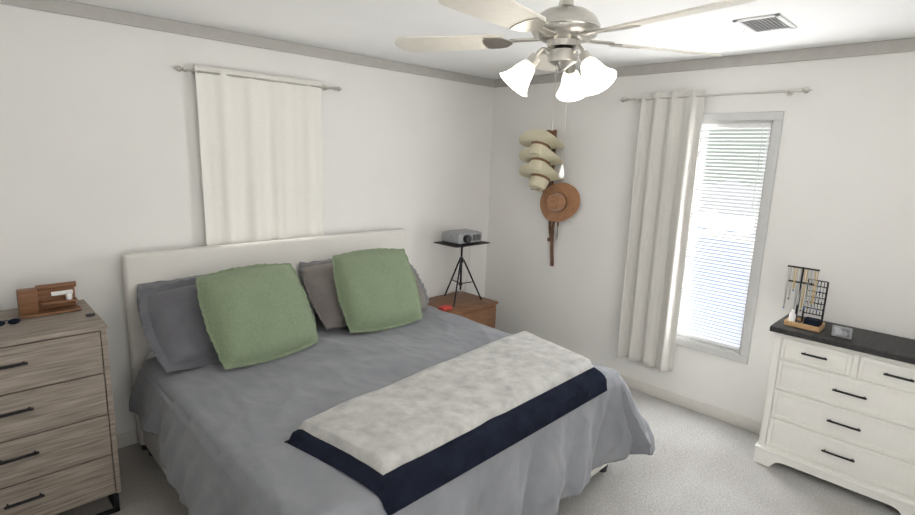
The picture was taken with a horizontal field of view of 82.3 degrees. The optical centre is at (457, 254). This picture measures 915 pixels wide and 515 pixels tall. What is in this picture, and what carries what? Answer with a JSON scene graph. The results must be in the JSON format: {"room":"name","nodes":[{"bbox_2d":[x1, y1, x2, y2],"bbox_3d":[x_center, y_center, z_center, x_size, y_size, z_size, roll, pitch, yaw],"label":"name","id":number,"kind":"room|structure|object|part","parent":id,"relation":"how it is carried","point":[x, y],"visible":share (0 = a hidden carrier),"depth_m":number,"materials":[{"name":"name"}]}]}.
{"room":"bedroom","nodes":[
{"label":"bedroom","id":0,"kind":"room"},
{"bbox_2d":[0,4,493,434],"bbox_3d":[-1.220,-0.186,3.634,4.365,2.440,0.120,-9,15,-44],"label":"wall","id":1,"kind":"structure","parent":0,"point":[100,168],"depth_m":2.98,"materials":[{"name":"paint"}]},
{"bbox_2d":[117,429,137,448],"bbox_3d":[-1.209,0.980,3.813,4.080,0.085,0.012,-9,15,-44],"label":"baseboard","id":2,"kind":"structure","parent":1,"relation":"attached to","point":[130,437],"depth_m":3.09,"materials":[{"name":"paint"}]},
{"bbox_2d":[0,0,495,87],"bbox_3d":[-1.128,-1.341,3.370,4.080,0.068,0.012,-9,15,-44],"label":"crown molding","id":3,"kind":"structure","parent":1,"relation":"attached to","point":[80,10],"depth_m":3.11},
{"bbox_2d":[173,64,342,245],"bbox_3d":[-1.227,-0.498,3.431,1.092,1.301,0.052,-9,15,-44],"label":"curtain","id":4,"kind":"object","parent":1,"relation":"attached to","point":[260,141],"visible":0.77,"depth_m":3.35,"materials":[{"name":"white fabric"}]},
{"bbox_3d":[-1.207,-1.103,3.316,1.092,0.040,0.051,-9,15,-44],"label":"rod","id":5,"kind":"part","parent":4,"relation":"part of","materials":[{"name":"silver metal"}]},
{"bbox_2d":[56,387,900,514],"bbox_3d":[0.474,1.433,2.133,4.365,0.060,5.090,-9,15,-44],"label":"floor","id":6,"kind":"structure","parent":0,"point":[696,463],"depth_m":2.90,"materials":[{"name":"carpet"}]},
{"bbox_2d":[0,299,121,514],"bbox_3d":[-2.048,0.783,2.380,0.748,0.950,0.550,-9,15,-44],"label":"dresser","id":7,"kind":"object","parent":6,"relation":"on","point":[58,446],"visible":0.98,"depth_m":2.31,"materials":[{"name":"grey wood"}]},
{"bbox_2d":[0,317,20,325],"bbox_3d":[-2.024,0.293,2.344,0.108,0.026,0.109,-9,15,-44],"label":"sunglasses","id":8,"kind":"object","parent":7,"relation":"on","point":[13,321],"visible":1,"depth_m":2.32,"materials":[{"name":"black plastic"}]},
{"bbox_2d":[16,281,81,318],"bbox_3d":[-1.947,0.213,2.494,0.235,0.132,0.100,-9,15,-44],"label":"wooden dock","id":9,"kind":"object","parent":7,"relation":"on","point":[45,300],"visible":0.96,"depth_m":2.50,"materials":[{"name":"brown wood"}]},
{"bbox_2d":[85,312,94,316],"bbox_3d":[-1.738,0.284,2.479,0.037,0.013,0.025,-9,15,-44],"label":"key fob","id":10,"kind":"object","parent":7,"relation":"on","point":[89,314],"visible":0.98,"depth_m":2.47,"materials":[{"name":"black plastic"}]},
{"bbox_2d":[122,228,655,514],"bbox_3d":[-0.401,0.639,2.862,2.266,1.165,2.222,-9,15,-44],"label":"bed","id":11,"kind":"object","parent":6,"relation":"on","point":[347,374],"visible":1,"depth_m":2.56,"materials":[{"name":"fabric"}]},
{"bbox_2d":[284,330,607,514],"bbox_3d":[0.060,0.668,2.489,1.690,0.170,0.675,-9,15,-44],"label":"throw","id":12,"kind":"object","parent":11,"relation":"on","point":[388,449],"depth_m":2.15,"materials":[{"name":"white fabric"}]},
{"bbox_2d":[427,291,497,328],"bbox_3d":[-0.032,0.664,4.523,0.634,0.520,0.485,-9,15,-44],"label":"nightstand","id":13,"kind":"object","parent":6,"relation":"on","point":[472,307],"visible":0.25,"depth_m":4.46,"materials":[{"name":"brown wood"}]},
{"bbox_2d":[439,305,451,310],"bbox_3d":[-0.096,0.433,4.243,0.100,0.031,0.074,-9,15,-44],"label":"case","id":14,"kind":"object","parent":13,"relation":"on","point":[445,307],"visible":0.96,"depth_m":4.22,"materials":[{"name":"plastic"}]},
{"bbox_2d":[434,229,489,306],"bbox_3d":[0.019,0.094,4.494,0.424,0.611,0.341,-9,15,-44],"label":"tripod","id":15,"kind":"object","parent":13,"relation":"on","point":[458,238],"visible":0.94,"depth_m":4.37,"materials":[{"name":"black metal"}]},
{"bbox_2d":[753,314,914,514],"bbox_3d":[2.206,0.874,2.935,0.382,0.856,0.825,-9,15,-44],"label":"dresser","id":16,"kind":"object","parent":6,"relation":"on","point":[839,411],"visible":0.98,"depth_m":2.83,"materials":[{"name":"white paint"}]},
{"bbox_2d":[783,265,828,332],"bbox_3d":[1.985,0.244,2.995,0.130,0.340,0.216,-9,15,-44],"label":"organizer","id":17,"kind":"object","parent":16,"relation":"on","point":[807,323],"visible":1,"depth_m":2.99,"materials":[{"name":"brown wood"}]},
{"bbox_2d":[831,325,852,339],"bbox_3d":[2.088,0.419,2.840,0.044,0.062,0.090,-9,15,-44],"label":"picture frame","id":18,"kind":"object","parent":16,"relation":"on","point":[842,332],"visible":1,"depth_m":2.83,"materials":[{"name":"grey plastic"}]},
{"bbox_2d":[67,0,914,79],"bbox_3d":[0.559,-1.022,1.665,4.365,0.060,5.090,-9,15,-44],"label":"ceiling","id":19,"kind":"structure","parent":0,"point":[373,28],"depth_m":2.77,"materials":[{"name":"paint"}]},
{"bbox_2d":[395,0,756,178],"bbox_3d":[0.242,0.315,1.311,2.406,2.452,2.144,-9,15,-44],"label":"ceiling fan","id":20,"kind":"object","parent":19,"relation":"hanging from","point":[564,29],"visible":1,"depth_m":1.81,"materials":[{"name":"silver metal"}]},
{"bbox_2d":[732,14,796,33],"bbox_3d":[1.502,-1.113,2.560,0.310,0.031,0.200,-9,15,-44],"label":"ceiling vent","id":21,"kind":"object","parent":19,"relation":"in","point":[767,23],"visible":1,"depth_m":2.55,"materials":[{"name":"white plastic"}]},
{"bbox_2d":[485,51,914,421],"bbox_3d":[2.033,-0.022,3.366,0.120,2.440,4.850,-9,15,-44],"label":"wall","id":22,"kind":"structure","parent":0,"point":[842,215],"depth_m":3.42,"materials":[{"name":"paint"}]},
{"bbox_2d":[519,129,579,265],"bbox_3d":[0.740,-0.460,4.386,0.257,1.150,0.562,-9,15,-44],"label":"rack","id":23,"kind":"object","parent":22,"relation":"attached to","point":[559,202],"visible":0.96,"depth_m":4.30,"materials":[{"name":"beige fabric"}]},
{"bbox_2d":[619,373,760,433],"bbox_3d":[1.946,1.141,3.541,0.012,0.085,4.850,-9,15,-44],"label":"baseboard","id":24,"kind":"structure","parent":22,"relation":"attached to","point":[726,416],"depth_m":3.77,"materials":[{"name":"paint"}]},
{"bbox_2d":[496,38,914,86],"bbox_3d":[2.026,-1.179,3.098,0.012,0.068,4.850,-9,15,-44],"label":"crown molding","id":25,"kind":"structure","parent":22,"relation":"attached to","point":[907,44],"depth_m":3.23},
{"bbox_2d":[616,87,811,371],"bbox_3d":[1.604,-0.110,3.633,0.103,1.986,1.212,-9,15,-44],"label":"curtain","id":26,"kind":"object","parent":22,"relation":"attached to","point":[668,137],"visible":1,"depth_m":3.75,"materials":[{"name":"fabric"}]},
{"bbox_3d":[1.438,-0.141,3.767,0.057,1.986,0.430,-9,15,-44],"label":"panel","id":27,"kind":"part","parent":26,"relation":"part of","materials":[{"name":"fabric"}]},
{"bbox_3d":[1.641,-1.046,3.459,0.092,0.040,1.212,-9,15,-44],"label":"rod","id":28,"kind":"part","parent":26,"relation":"part of","materials":[{"name":"silver metal"}]},
{"bbox_2d":[676,111,784,363],"bbox_3d":[1.799,-0.119,3.568,0.116,1.634,0.564,-9,15,-44],"label":"window","id":29,"kind":"structure","parent":22,"relation":"in","point":[775,118],"depth_m":3.43,"materials":[{"name":"white plastic"}]},
{"bbox_2d":[677,122,771,350],"bbox_3d":[1.787,-0.118,3.557,0.048,1.504,0.428,-9,15,-44],"label":"window blinds","id":30,"kind":"object","parent":29,"relation":"attached to","point":[714,126],"visible":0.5,"depth_m":3.56,"materials":[{"name":"white plastic"}]},
{"label":"outside","id":31,"kind":"structure","parent":0,"visible":0},
{"bbox_2d":[686,129,767,340],"bbox_3d":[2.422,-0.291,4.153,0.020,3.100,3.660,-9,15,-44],"label":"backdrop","id":32,"kind":"structure","parent":31,"point":[736,141],"depth_m":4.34,"materials":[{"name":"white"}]}
]}

